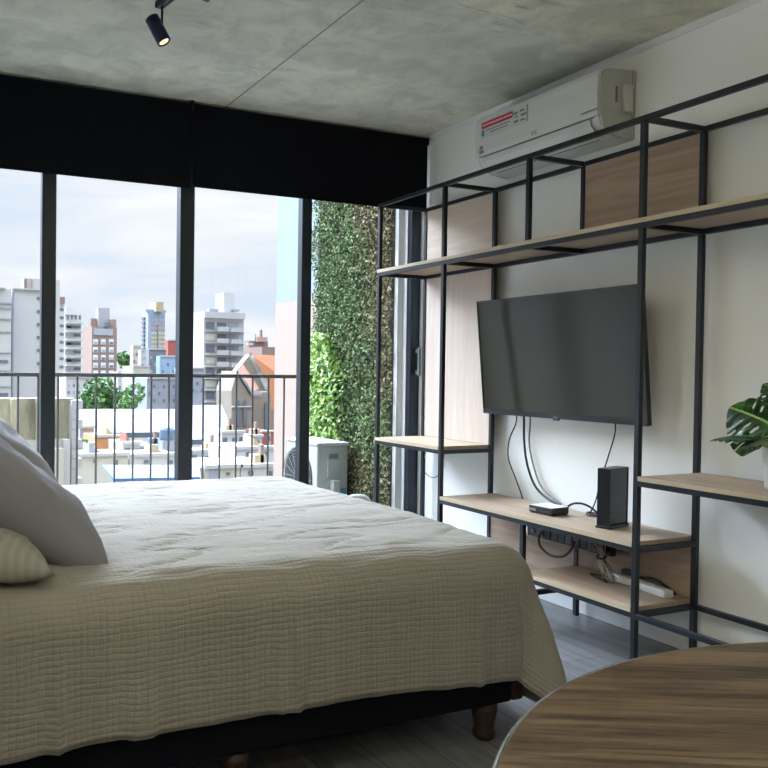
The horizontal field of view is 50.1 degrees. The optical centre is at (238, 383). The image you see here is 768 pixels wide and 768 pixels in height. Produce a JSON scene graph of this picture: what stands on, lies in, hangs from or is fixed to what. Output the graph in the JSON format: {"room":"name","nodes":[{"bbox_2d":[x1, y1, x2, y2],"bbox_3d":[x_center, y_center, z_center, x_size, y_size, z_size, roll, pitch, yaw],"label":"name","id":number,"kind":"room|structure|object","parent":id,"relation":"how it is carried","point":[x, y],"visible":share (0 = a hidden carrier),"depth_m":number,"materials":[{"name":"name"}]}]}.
{"room":"studio apartment","nodes":[
{"label":"studio apartment","id":0,"kind":"room"},
{"bbox_2d":[0,0,742,137],"bbox_3d":[0.461,-1.571,0.662,5.060,0.200,7.620,0,1,-23],"label":"ceiling","id":1,"kind":"structure","parent":0,"point":[416,68],"depth_m":3.63,"materials":[{"name":"concrete"}]},
{"bbox_2d":[146,0,209,46],"bbox_3d":[0.001,-1.424,2.713,0.100,0.180,1.226,0,1,-35],"label":"track light","id":2,"kind":"object","parent":1,"relation":"attached to","point":[155,24],"visible":1,"depth_m":3.16,"materials":[{"name":"black metal"}]},
{"bbox_2d":[225,0,363,107],"bbox_3d":[1.379,-1.467,1.087,0.005,0.004,7.370,0,1,-23],"label":"joint","id":3,"kind":"object","parent":1,"relation":"attached to","point":[362,0],"visible":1,"depth_m":3.64,"materials":[{"name":"grey concrete"}]},
{"bbox_2d":[391,209,404,508],"bbox_3d":[1.088,-0.398,5.127,0.192,3.250,0.035,0,1,-23],"label":"wall","id":4,"kind":"structure","parent":0,"point":[400,214],"depth_m":5.09,"materials":[{"name":"white paint"}]},
{"bbox_2d":[39,112,420,513],"bbox_3d":[-0.400,-0.238,4.405,3.345,2.623,0.107,0,1,-23],"label":"window","id":5,"kind":"structure","parent":4,"relation":"in","point":[182,446],"depth_m":4.45,"materials":[{"name":"metal"}]},
{"bbox_2d":[0,74,192,188],"bbox_3d":[-1.077,-1.312,4.036,1.770,0.477,0.058,0,1,-23],"label":"roller blind","id":6,"kind":"object","parent":5,"relation":"attached to","point":[48,127],"visible":1,"depth_m":4.15,"materials":[{"name":"fabric"}]},
{"bbox_2d":[191,100,428,207],"bbox_3d":[0.456,-1.311,4.695,1.559,0.467,0.058,0,1,-23],"label":"roller blind","id":7,"kind":"object","parent":5,"relation":"attached to","point":[234,150],"visible":0.89,"depth_m":4.64,"materials":[{"name":"fabric"}]},
{"bbox_2d":[400,210,407,510],"bbox_3d":[0.902,-0.409,5.613,0.150,3.250,1.145,0,1,-23],"label":"wall","id":8,"kind":"structure","parent":0,"point":[406,211],"depth_m":5.08,"materials":[{"name":"white paint"}]},
{"bbox_2d":[309,200,395,506],"bbox_3d":[0.740,-0.401,5.569,0.182,2.898,1.100,0,1,-23],"label":"wall","id":9,"kind":"structure","parent":8,"relation":"attached to","point":[343,345],"depth_m":5.52,"materials":[{"name":"plant"}]},
{"bbox_2d":[171,598,678,767],"bbox_3d":[0.468,1.200,0.812,4.910,0.100,7.470,0,1,-23],"label":"floor","id":10,"kind":"structure","parent":0,"point":[585,644],"depth_m":2.54,"materials":[{"name":"grey wood"}]},
{"bbox_2d":[0,681,522,767],"bbox_3d":[-0.379,0.526,2.928,2.061,1.150,1.745,0,1,-23],"label":"bed","id":11,"kind":"object","parent":10,"relation":"on","point":[232,742],"visible":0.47,"depth_m":2.20,"materials":[{"name":"black fabric"}]},
{"bbox_2d":[0,476,566,764],"bbox_3d":[-0.246,0.763,2.970,2.106,0.592,1.929,0,1,-23],"label":"coverlet","id":12,"kind":"object","parent":11,"relation":"on","point":[214,601],"visible":0.84,"depth_m":2.22,"materials":[{"name":"beige fabric"}]},
{"bbox_2d":[0,528,53,583],"bbox_3d":[-0.860,0.386,2.046,0.682,0.256,0.500,0,1,-23],"label":"cushion","id":13,"kind":"object","parent":12,"relation":"on","point":[21,561],"visible":0.75,"depth_m":1.94,"materials":[{"name":"beige fabric"}]},
{"bbox_2d":[0,418,56,480],"bbox_3d":[-1.024,0.196,3.048,0.615,0.538,0.620,0,1,-23],"label":"cushion","id":14,"kind":"object","parent":12,"relation":"on","point":[8,433],"visible":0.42,"depth_m":2.92,"materials":[{"name":"white fabric"}]},
{"bbox_2d":[0,437,107,565],"bbox_3d":[-0.758,0.270,2.326,0.644,0.530,0.620,0,1,-23],"label":"cushion","id":15,"kind":"object","parent":12,"relation":"on","point":[33,505],"visible":0.77,"depth_m":2.14,"materials":[{"name":"grey fabric"}]},
{"bbox_2d":[374,74,767,658],"bbox_3d":[1.594,0.034,3.463,0.359,2.160,3.077,0,1,-23],"label":"shelving unit","id":16,"kind":"object","parent":10,"relation":"on","point":[643,194],"depth_m":3.60,"materials":[{"name":"black metal"}]},
{"bbox_2d":[538,529,543,536],"bbox_3d":[1.489,0.733,3.943,0.004,0.038,0.035,0,1,-23],"label":"socket","id":17,"kind":"object","parent":16,"relation":"attached to","point":[539,530],"depth_m":3.93,"materials":[{"name":"black plastic"}]},
{"bbox_2d":[544,530,549,538],"bbox_3d":[1.507,0.734,3.901,0.004,0.038,0.035,0,1,-23],"label":"socket","id":18,"kind":"object","parent":16,"relation":"attached to","point":[546,533],"depth_m":3.90,"materials":[{"name":"black plastic"}]},
{"bbox_2d":[529,503,568,515],"bbox_3d":[1.456,0.589,3.754,0.116,0.038,0.132,0,1,-29],"label":"box","id":19,"kind":"object","parent":16,"relation":"on","point":[549,509],"visible":1,"depth_m":3.72,"materials":[{"name":"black plastic"}]},
{"bbox_2d":[551,532,557,540],"bbox_3d":[1.524,0.735,3.860,0.004,0.038,0.035,0,1,-23],"label":"socket","id":20,"kind":"object","parent":16,"relation":"attached to","point":[554,536],"depth_m":3.86,"materials":[{"name":"black plastic"}]},
{"bbox_2d":[537,532,575,557],"bbox_3d":[1.511,0.779,3.824,0.038,0.099,0.228,0,1,-23],"label":"power cable","id":21,"kind":"object","parent":16,"relation":"hanging from","point":[540,533],"visible":1,"depth_m":3.81,"materials":[{"name":"black plastic"}]},
{"bbox_2d":[558,534,564,542],"bbox_3d":[1.542,0.736,3.819,0.004,0.038,0.035,0,1,-23],"label":"socket","id":22,"kind":"object","parent":16,"relation":"attached to","point":[561,538],"depth_m":3.82,"materials":[{"name":"black plastic"}]},
{"bbox_2d":[566,536,571,544],"bbox_3d":[1.560,0.737,3.777,0.004,0.038,0.035,0,1,-23],"label":"socket","id":23,"kind":"object","parent":16,"relation":"attached to","point":[568,539],"depth_m":3.78,"materials":[{"name":"black plastic"}]},
{"bbox_2d":[573,538,579,546],"bbox_3d":[1.578,0.738,3.736,0.004,0.038,0.035,0,1,-23],"label":"socket","id":24,"kind":"object","parent":16,"relation":"attached to","point":[577,544],"depth_m":3.73,"materials":[{"name":"black plastic"}]},
{"bbox_2d":[567,502,596,513],"bbox_3d":[1.600,0.579,3.729,0.159,0.049,0.021,2,1,39],"label":"cable","id":25,"kind":"object","parent":16,"relation":"on","point":[569,505],"visible":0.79,"depth_m":3.72,"materials":[{"name":"grey plastic"}]},
{"bbox_2d":[581,540,586,548],"bbox_3d":[1.595,0.739,3.695,0.004,0.038,0.035,0,1,-23],"label":"socket","id":26,"kind":"object","parent":16,"relation":"attached to","point":[583,543],"depth_m":3.69,"materials":[{"name":"black plastic"}]},
{"bbox_2d":[586,511,596,516],"bbox_3d":[1.658,0.594,3.655,0.055,0.035,0.183,0,1,-23],"label":"cable","id":27,"kind":"object","parent":16,"relation":"on","point":[593,514],"visible":0.44,"depth_m":3.69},
{"bbox_2d":[589,573,607,582],"bbox_3d":[1.628,0.862,3.575,0.057,0.015,0.143,1,1,-6],"label":"power cable","id":28,"kind":"object","parent":16,"relation":"on","point":[591,574],"visible":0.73,"depth_m":3.60,"materials":[{"name":"plastic"}]},
{"bbox_2d":[591,542,616,582],"bbox_3d":[1.609,0.773,3.526,0.077,0.185,0.134,0,1,-23],"label":"cable bundle","id":29,"kind":"object","parent":16,"relation":"hanging from","point":[602,558],"visible":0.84,"depth_m":3.50,"materials":[{"name":"beige plastic"}]},
{"bbox_2d":[595,466,628,529],"bbox_3d":[1.614,0.488,3.448,0.171,0.256,0.062,0,1,-37],"label":"modem","id":30,"kind":"object","parent":16,"relation":"on","point":[612,481],"visible":1,"depth_m":3.41,"materials":[{"name":"black plastic"}]},
{"bbox_2d":[621,568,675,594],"bbox_3d":[1.758,0.848,3.428,0.035,0.055,0.258,0,1,-23],"label":"power cable","id":31,"kind":"object","parent":16,"relation":"on","point":[626,571],"visible":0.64,"depth_m":3.44,"materials":[{"name":"black plastic"}]},
{"bbox_2d":[710,383,767,488],"bbox_3d":[1.849,0.162,2.612,0.321,0.418,0.642,1,1,7],"label":"monstera","id":32,"kind":"object","parent":16,"relation":"on","point":[743,410],"visible":1,"depth_m":2.83,"materials":[{"name":"plant"}]},
{"bbox_2d":[762,446,767,488],"bbox_3d":[1.900,0.283,2.767,0.160,0.172,0.160,0,1,-23],"label":"pot","id":33,"kind":"object","parent":16,"relation":"on","point":[764,450],"depth_m":2.78,"materials":[{"name":"white ceramic"}]},
{"bbox_2d":[492,642,767,767],"bbox_3d":[0.897,0.785,0.539,1.410,0.750,1.410,0,1,-23],"label":"round table","id":34,"kind":"object","parent":10,"relation":"on","point":[705,706],"visible":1,"depth_m":0.95,"materials":[{"name":"brown wood"}]},
{"bbox_2d":[417,0,767,643],"bbox_3d":[2.663,-0.153,1.724,0.165,2.623,7.470,0,1,-23],"label":"wall","id":35,"kind":"structure","parent":0,"point":[567,455],"depth_m":3.40,"materials":[{"name":"paint"}]},
{"bbox_2d":[476,68,635,178],"bbox_3d":[1.526,-1.267,3.926,0.222,0.317,0.835,0,1,-23],"label":"air conditioner","id":36,"kind":"object","parent":35,"relation":"attached to","point":[599,99],"visible":0.98,"depth_m":3.75,"materials":[{"name":"white plastic"}]},
{"bbox_2d":[476,284,651,425],"bbox_3d":[1.544,-0.129,3.853,0.149,0.610,1.030,0,1,-23],"label":"television","id":37,"kind":"object","parent":35,"relation":"attached to","point":[570,355],"visible":0.98,"depth_m":3.77,"materials":[{"name":"black plastic"}]},
{"bbox_2d":[507,416,522,498],"bbox_3d":[1.462,0.383,4.231,0.039,0.572,0.146,0,1,-23],"label":"cable","id":38,"kind":"object","parent":37,"relation":"hanging from","point":[516,416],"visible":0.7,"depth_m":4.27,"materials":[{"name":"black rubber"}]},
{"bbox_2d":[523,416,562,505],"bbox_3d":[1.530,0.348,3.998,0.069,0.494,0.413,0,1,-10],"label":"cable","id":39,"kind":"object","parent":37,"relation":"hanging from","point":[524,443],"visible":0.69,"depth_m":4.16,"materials":[{"name":"black plastic"}]},
{"bbox_2d":[528,417,561,503],"bbox_3d":[1.545,0.347,4.053,0.050,0.493,0.251,0,1,-23],"label":"cable","id":40,"kind":"object","parent":37,"relation":"hanging from","point":[552,497],"visible":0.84,"depth_m":4.14,"materials":[{"name":"black plastic"}]},
{"bbox_2d":[589,424,615,512],"bbox_3d":[1.689,0.358,3.696,0.053,0.496,0.108,0,1,-34],"label":"cable","id":41,"kind":"object","parent":37,"relation":"hanging from","point":[615,424],"visible":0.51,"depth_m":3.69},
{"bbox_2d":[424,0,764,140],"bbox_3d":[2.626,-1.451,1.624,0.022,0.026,7.370,0,1,-23],"label":"crown molding","id":42,"kind":"structure","parent":35,"relation":"attached to","point":[744,4],"depth_m":3.69,"materials":[{"name":"white paint"}]},
{"bbox_2d":[535,585,711,648],"bbox_3d":[2.600,1.119,1.674,0.012,0.080,7.373,0,1,-23],"label":"baseboard","id":43,"kind":"structure","parent":35,"relation":"attached to","point":[673,639],"depth_m":3.65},
{"bbox_3d":[-1.169,1.134,4.734,4.600,0.150,1.030,0,1,-23],"label":"floor","id":44,"kind":"structure","parent":0,"visible":0},
{"bbox_2d":[0,372,317,484],"bbox_3d":[-1.394,0.448,5.073,4.450,1.044,0.030,0,1,-23],"label":"balcony railing","id":45,"kind":"object","parent":44,"relation":"on","point":[18,374],"visible":0.52,"depth_m":5.40,"materials":[{"name":"metal"}]},
{"bbox_2d":[283,437,348,494],"bbox_3d":[0.550,0.727,5.604,0.275,0.672,0.529,0,1,-23],"label":"condenser","id":46,"kind":"object","parent":44,"relation":"on","point":[327,457],"visible":0.34,"depth_m":5.41,"materials":[{"name":"white metal"}]},
{"bbox_2d":[283,447,310,484],"bbox_3d":[0.406,0.651,5.601,0.006,0.426,0.418,0,1,-23],"label":"fan grille","id":47,"kind":"object","parent":46,"relation":"attached to","point":[289,465],"depth_m":5.68,"materials":[{"name":"grey metal"}]},
{"bbox_2d":[349,494,370,501],"bbox_3d":[0.700,0.877,5.141,0.378,0.358,0.119,1,1,35],"label":"insulated pipe","id":48,"kind":"object","parent":44,"relation":"on","point":[360,496],"visible":0.19,"depth_m":5.07,"materials":[{"name":"white plastic"}]},
{"label":"outside","id":49,"kind":"structure","parent":0,"visible":0},
{"bbox_2d":[216,353,274,429],"bbox_3d":[3.847,1.428,69.926,5.028,8.026,24.505,1,1,25],"label":"church","id":50,"kind":"structure","parent":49,"point":[251,363],"depth_m":60.59,"materials":[{"name":"stone"}]},
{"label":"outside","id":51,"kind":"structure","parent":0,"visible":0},
{"bbox_3d":[-34.161,9.252,218.529,410.000,1.000,412.000,0,1,-23],"label":"city","id":52,"kind":"object","parent":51,"visible":0},
{"bbox_2d":[0,288,11,397],"bbox_3d":[-19.898,2.498,60.912,3.458,18.628,12.500,0,1,-23],"label":"apartment building","id":53,"kind":"structure","parent":52,"relation":"on","point":[5,294],"depth_m":56.03,"materials":[{"name":"white concrete"}]},
{"bbox_2d":[11,288,39,397],"bbox_3d":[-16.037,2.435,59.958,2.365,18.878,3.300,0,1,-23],"label":"apartment building","id":54,"kind":"structure","parent":52,"relation":"on","point":[25,311],"depth_m":58.53,"materials":[{"name":"white concrete"}]},
{"bbox_2d":[21,278,59,396],"bbox_3d":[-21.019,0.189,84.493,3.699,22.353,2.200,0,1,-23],"label":"apartment building","id":55,"kind":"structure","parent":52,"relation":"on","point":[31,283],"depth_m":84.17,"materials":[{"name":"white concrete"}]},
{"bbox_2d":[0,397,82,484],"bbox_3d":[-6.984,6.544,12.392,9.005,12.618,0.800,0,1,-23],"label":"wall","id":56,"kind":"structure","parent":52,"relation":"on","point":[67,405],"depth_m":13.72,"materials":[{"name":"grey concrete"}]},
{"bbox_2d":[59,297,64,372],"bbox_3d":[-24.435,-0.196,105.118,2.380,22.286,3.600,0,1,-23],"label":"apartment building","id":57,"kind":"structure","parent":52,"relation":"on","point":[62,299],"depth_m":104.21,"materials":[{"name":"white concrete"}]},
{"bbox_2d":[64,307,82,372],"bbox_3d":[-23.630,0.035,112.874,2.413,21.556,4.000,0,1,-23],"label":"apartment building","id":58,"kind":"structure","parent":52,"relation":"on","point":[72,320],"depth_m":111.57,"materials":[{"name":"white concrete"}]},
{"bbox_2d":[59,377,91,397],"bbox_3d":[-20.639,5.038,100.530,3.205,12.075,5.250,0,1,-23],"label":"block","id":59,"kind":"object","parent":52,"relation":"on","point":[67,385],"visible":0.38,"depth_m":98.19,"materials":[{"name":"white concrete"}]},
{"bbox_2d":[78,439,88,449],"bbox_3d":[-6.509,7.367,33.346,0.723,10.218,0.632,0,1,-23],"label":"tree","id":60,"kind":"object","parent":52,"relation":"on","point":[83,440],"visible":0.13,"depth_m":33.21,"materials":[{"name":"green plant"}]},
{"bbox_2d":[78,425,94,438],"bbox_3d":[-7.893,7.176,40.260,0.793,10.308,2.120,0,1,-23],"label":"house","id":61,"kind":"structure","parent":52,"relation":"on","point":[86,428],"depth_m":39.27,"materials":[{"name":"white concrete"}]},
{"bbox_2d":[74,392,99,408],"bbox_3d":[-13.444,6.185,70.618,2.399,11.052,2.162,1,1,37],"label":"tree","id":62,"kind":"object","parent":52,"relation":"on","point":[88,399],"visible":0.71,"depth_m":69.81,"materials":[{"name":"green plant"}]},
{"bbox_2d":[82,308,116,379],"bbox_3d":[-21.831,-0.559,124.848,3.863,22.346,7.400,0,1,-23],"label":"apartment building","id":63,"kind":"structure","parent":52,"relation":"on","point":[99,343],"depth_m":121.99,"materials":[{"name":"brick"}]},
{"bbox_2d":[83,426,119,448],"bbox_3d":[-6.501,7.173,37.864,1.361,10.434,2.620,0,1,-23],"label":"house","id":64,"kind":"structure","parent":52,"relation":"on","point":[103,438],"depth_m":36.67,"materials":[{"name":"concrete"}]},
{"bbox_2d":[78,442,129,483],"bbox_3d":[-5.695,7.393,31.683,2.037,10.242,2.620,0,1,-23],"label":"house","id":65,"kind":"structure","parent":52,"relation":"on","point":[104,456],"depth_m":30.47,"materials":[{"name":"white concrete"}]},
{"bbox_2d":[81,377,145,408],"bbox_3d":[-12.159,5.348,77.710,6.758,12.492,4.344,0,1,-23],"label":"tree","id":66,"kind":"object","parent":52,"relation":"on","point":[105,389],"visible":0.57,"depth_m":76.60,"materials":[{"name":"green plant"}]},
{"bbox_2d":[111,371,121,388],"bbox_3d":[-15.934,4.621,108.533,2.057,12.723,4.250,0,1,-23],"label":"block","id":67,"kind":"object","parent":52,"relation":"on","point":[118,379],"visible":0.13,"depth_m":106.50,"materials":[{"name":"white concrete"}]},
{"bbox_2d":[117,351,129,368],"bbox_3d":[-25.288,1.147,174.230,4.060,17.042,6.496,0,1,-23],"label":"tree","id":68,"kind":"object","parent":52,"relation":"on","point":[123,358],"visible":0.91,"depth_m":172.96,"materials":[{"name":"green plant"}]},
{"bbox_2d":[108,432,141,449],"bbox_3d":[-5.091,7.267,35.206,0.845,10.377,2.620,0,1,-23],"label":"house","id":69,"kind":"structure","parent":52,"relation":"on","point":[123,443],"depth_m":34.13,"materials":[{"name":"white concrete"}]},
{"bbox_2d":[79,409,174,441],"bbox_3d":[-6.950,7.172,57.063,8.820,9.719,24.356,0,1,-11],"label":"warehouse","id":70,"kind":"structure","parent":52,"relation":"on","point":[105,417],"depth_m":54.58,"materials":[{"name":"white concrete"}]},
{"bbox_2d":[116,397,138,408],"bbox_3d":[-9.732,6.404,70.024,2.319,10.719,1.912,0,1,-23],"label":"tree","id":71,"kind":"object","parent":52,"relation":"on","point":[126,403],"visible":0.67,"depth_m":69.42,"materials":[{"name":"green plant"}]},
{"bbox_2d":[130,345,140,365],"bbox_3d":[-20.145,1.277,155.640,1.601,17.579,2.250,0,1,-23],"label":"block","id":72,"kind":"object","parent":52,"relation":"on","point":[134,349],"visible":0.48,"depth_m":154.66,"materials":[{"name":"white concrete"}]},
{"bbox_2d":[122,365,150,393],"bbox_3d":[-13.096,4.384,101.581,2.186,13.516,5.250,0,1,-23],"label":"block","id":73,"kind":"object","parent":52,"relation":"on","point":[126,381],"visible":0.17,"depth_m":99.69,"materials":[{"name":"white concrete"}]},
{"bbox_2d":[138,349,145,364],"bbox_3d":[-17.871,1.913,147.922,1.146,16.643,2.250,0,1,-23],"label":"block","id":74,"kind":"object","parent":52,"relation":"on","point":[141,353],"visible":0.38,"depth_m":147.00,"materials":[{"name":"white concrete"}]},
{"bbox_2d":[116,442,173,481],"bbox_3d":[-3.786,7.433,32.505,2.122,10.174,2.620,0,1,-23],"label":"house","id":75,"kind":"structure","parent":52,"relation":"on","point":[159,456],"depth_m":31.38,"materials":[{"name":"white concrete"}]},
{"bbox_2d":[140,431,157,449],"bbox_3d":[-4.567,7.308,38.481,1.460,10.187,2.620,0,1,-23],"label":"house","id":76,"kind":"structure","parent":52,"relation":"on","point":[154,439],"depth_m":37.76,"materials":[{"name":"white concrete"}]},
{"bbox_2d":[102,465,199,482],"bbox_3d":[-2.293,7.539,23.470,3.222,10.328,5.229,0,1,-13],"label":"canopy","id":77,"kind":"object","parent":52,"relation":"on","point":[122,472],"visible":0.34,"depth_m":22.62,"materials":[{"name":"white"}]},
{"bbox_2d":[141,302,165,348],"bbox_3d":[-22.319,-6.106,209.926,5.510,30.294,7.500,0,1,-23],"label":"apartment building","id":78,"kind":"structure","parent":52,"relation":"on","point":[153,318],"depth_m":208.17,"materials":[{"name":"blue concrete"}]},
{"bbox_2d":[135,377,174,408],"bbox_3d":[-9.688,5.274,92.180,3.411,12.160,5.250,0,1,-23],"label":"block","id":79,"kind":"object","parent":52,"relation":"on","point":[159,384],"visible":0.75,"depth_m":89.95,"materials":[{"name":"grey concrete"}]},
{"bbox_2d":[145,348,165,373],"bbox_3d":[-14.215,2.215,136.436,3.008,16.546,2.250,0,1,-23],"label":"block","id":80,"kind":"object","parent":52,"relation":"on","point":[151,353],"visible":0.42,"depth_m":135.29,"materials":[{"name":"grey concrete"}]},
{"bbox_2d":[156,355,174,373],"bbox_3d":[-11.382,3.142,124.611,2.599,15.192,2.250,0,1,-23],"label":"block","id":81,"kind":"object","parent":52,"relation":"on","point":[165,364],"visible":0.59,"depth_m":123.64,"materials":[{"name":"blue concrete"}]},
{"bbox_2d":[165,339,175,354],"bbox_3d":[-14.083,0.238,169.111,2.659,19.300,2.250,0,1,-23],"label":"block","id":82,"kind":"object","parent":52,"relation":"on","point":[170,343],"visible":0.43,"depth_m":167.96,"materials":[{"name":"red concrete"}]},
{"bbox_2d":[174,367,204,404],"bbox_3d":[-5.706,4.756,91.158,2.141,13.325,4.250,0,1,-23],"label":"block","id":83,"kind":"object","parent":52,"relation":"on","point":[197,382],"visible":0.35,"depth_m":89.47,"materials":[{"name":"grey concrete"}]},
{"bbox_2d":[192,435,213,457],"bbox_3d":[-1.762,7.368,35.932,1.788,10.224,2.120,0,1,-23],"label":"house","id":84,"kind":"structure","parent":52,"relation":"on","point":[196,452],"depth_m":34.90,"materials":[{"name":"white concrete"}]},
{"bbox_2d":[192,405,227,447],"bbox_3d":[-1.985,6.876,52.038,2.992,10.609,10.447,1,1,-4],"label":"warehouse","id":85,"kind":"structure","parent":52,"relation":"on","point":[211,412],"depth_m":52.09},
{"bbox_2d":[201,426,221,446],"bbox_3d":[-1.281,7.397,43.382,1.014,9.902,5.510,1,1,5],"label":"warehouse","id":86,"kind":"structure","parent":52,"relation":"on","point":[212,427],"depth_m":45.12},
{"bbox_2d":[192,458,242,478],"bbox_3d":[-1.149,7.611,27.383,1.328,10.067,3.120,0,1,-23],"label":"house","id":87,"kind":"structure","parent":52,"relation":"on","point":[210,467],"depth_m":26.00,"materials":[{"name":"white concrete"}]},
{"bbox_2d":[193,292,244,404],"bbox_3d":[-2.667,-0.005,99.078,5.528,22.622,7.100,0,1,-23],"label":"apartment building","id":88,"kind":"structure","parent":52,"relation":"on","point":[218,333],"depth_m":96.74,"materials":[{"name":"white concrete"}]},
{"bbox_2d":[207,418,245,442],"bbox_3d":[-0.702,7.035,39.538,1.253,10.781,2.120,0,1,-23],"label":"house","id":89,"kind":"structure","parent":52,"relation":"on","point":[227,432],"depth_m":38.72,"materials":[{"name":"white concrete"}]},
{"bbox_2d":[208,435,273,462],"bbox_3d":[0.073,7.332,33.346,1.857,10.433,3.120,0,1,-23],"label":"house","id":90,"kind":"structure","parent":52,"relation":"on","point":[227,449],"depth_m":32.30,"materials":[{"name":"white concrete"}]},
{"bbox_2d":[210,444,273,476],"bbox_3d":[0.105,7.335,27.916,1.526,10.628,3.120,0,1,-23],"label":"house","id":91,"kind":"structure","parent":52,"relation":"on","point":[259,459],"depth_m":26.74,"materials":[{"name":"white concrete"}]},
{"bbox_2d":[244,422,263,443],"bbox_3d":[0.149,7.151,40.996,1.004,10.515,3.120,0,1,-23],"label":"house","id":92,"kind":"structure","parent":52,"relation":"on","point":[257,436],"depth_m":39.88,"materials":[{"name":"white concrete"}]},
{"bbox_2d":[244,330,267,347],"bbox_3d":[3.463,0.451,143.263,6.000,20.225,3.600,0,1,-23],"label":"apartment building","id":93,"kind":"structure","parent":52,"relation":"on","point":[260,341],"depth_m":142.51,"materials":[{"name":"pink concrete"}]},
{"bbox_2d":[243,347,274,429],"bbox_3d":[2.738,2.385,131.890,2.464,16.760,10.000,0,1,-23],"label":"block","id":94,"kind":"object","parent":52,"relation":"on","point":[254,350],"visible":0.21,"depth_m":127.62,"materials":[{"name":"beige concrete"}]},
{"bbox_2d":[245,429,273,444],"bbox_3d":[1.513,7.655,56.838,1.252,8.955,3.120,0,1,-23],"label":"house","id":95,"kind":"structure","parent":52,"relation":"on","point":[262,431],"depth_m":55.40,"materials":[{"name":"concrete"}]},
{"bbox_2d":[273,196,318,476],"bbox_3d":[2.814,0.979,11.577,3.674,24.000,3.000,0,1,-23],"label":"exterior wall","id":96,"kind":"structure","parent":52,"relation":"on","point":[287,235],"depth_m":11.86,"materials":[{"name":"white paint"}]},
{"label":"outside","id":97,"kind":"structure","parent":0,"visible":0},
{"bbox_2d":[158,427,174,451],"bbox_3d":[-3.165,2.883,35.181,0.680,1.957,0.680,0,1,-23],"label":"water tank","id":98,"kind":"object","parent":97,"point":[162,443],"visible":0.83,"depth_m":34.92,"materials":[{"name":"blue plastic"}]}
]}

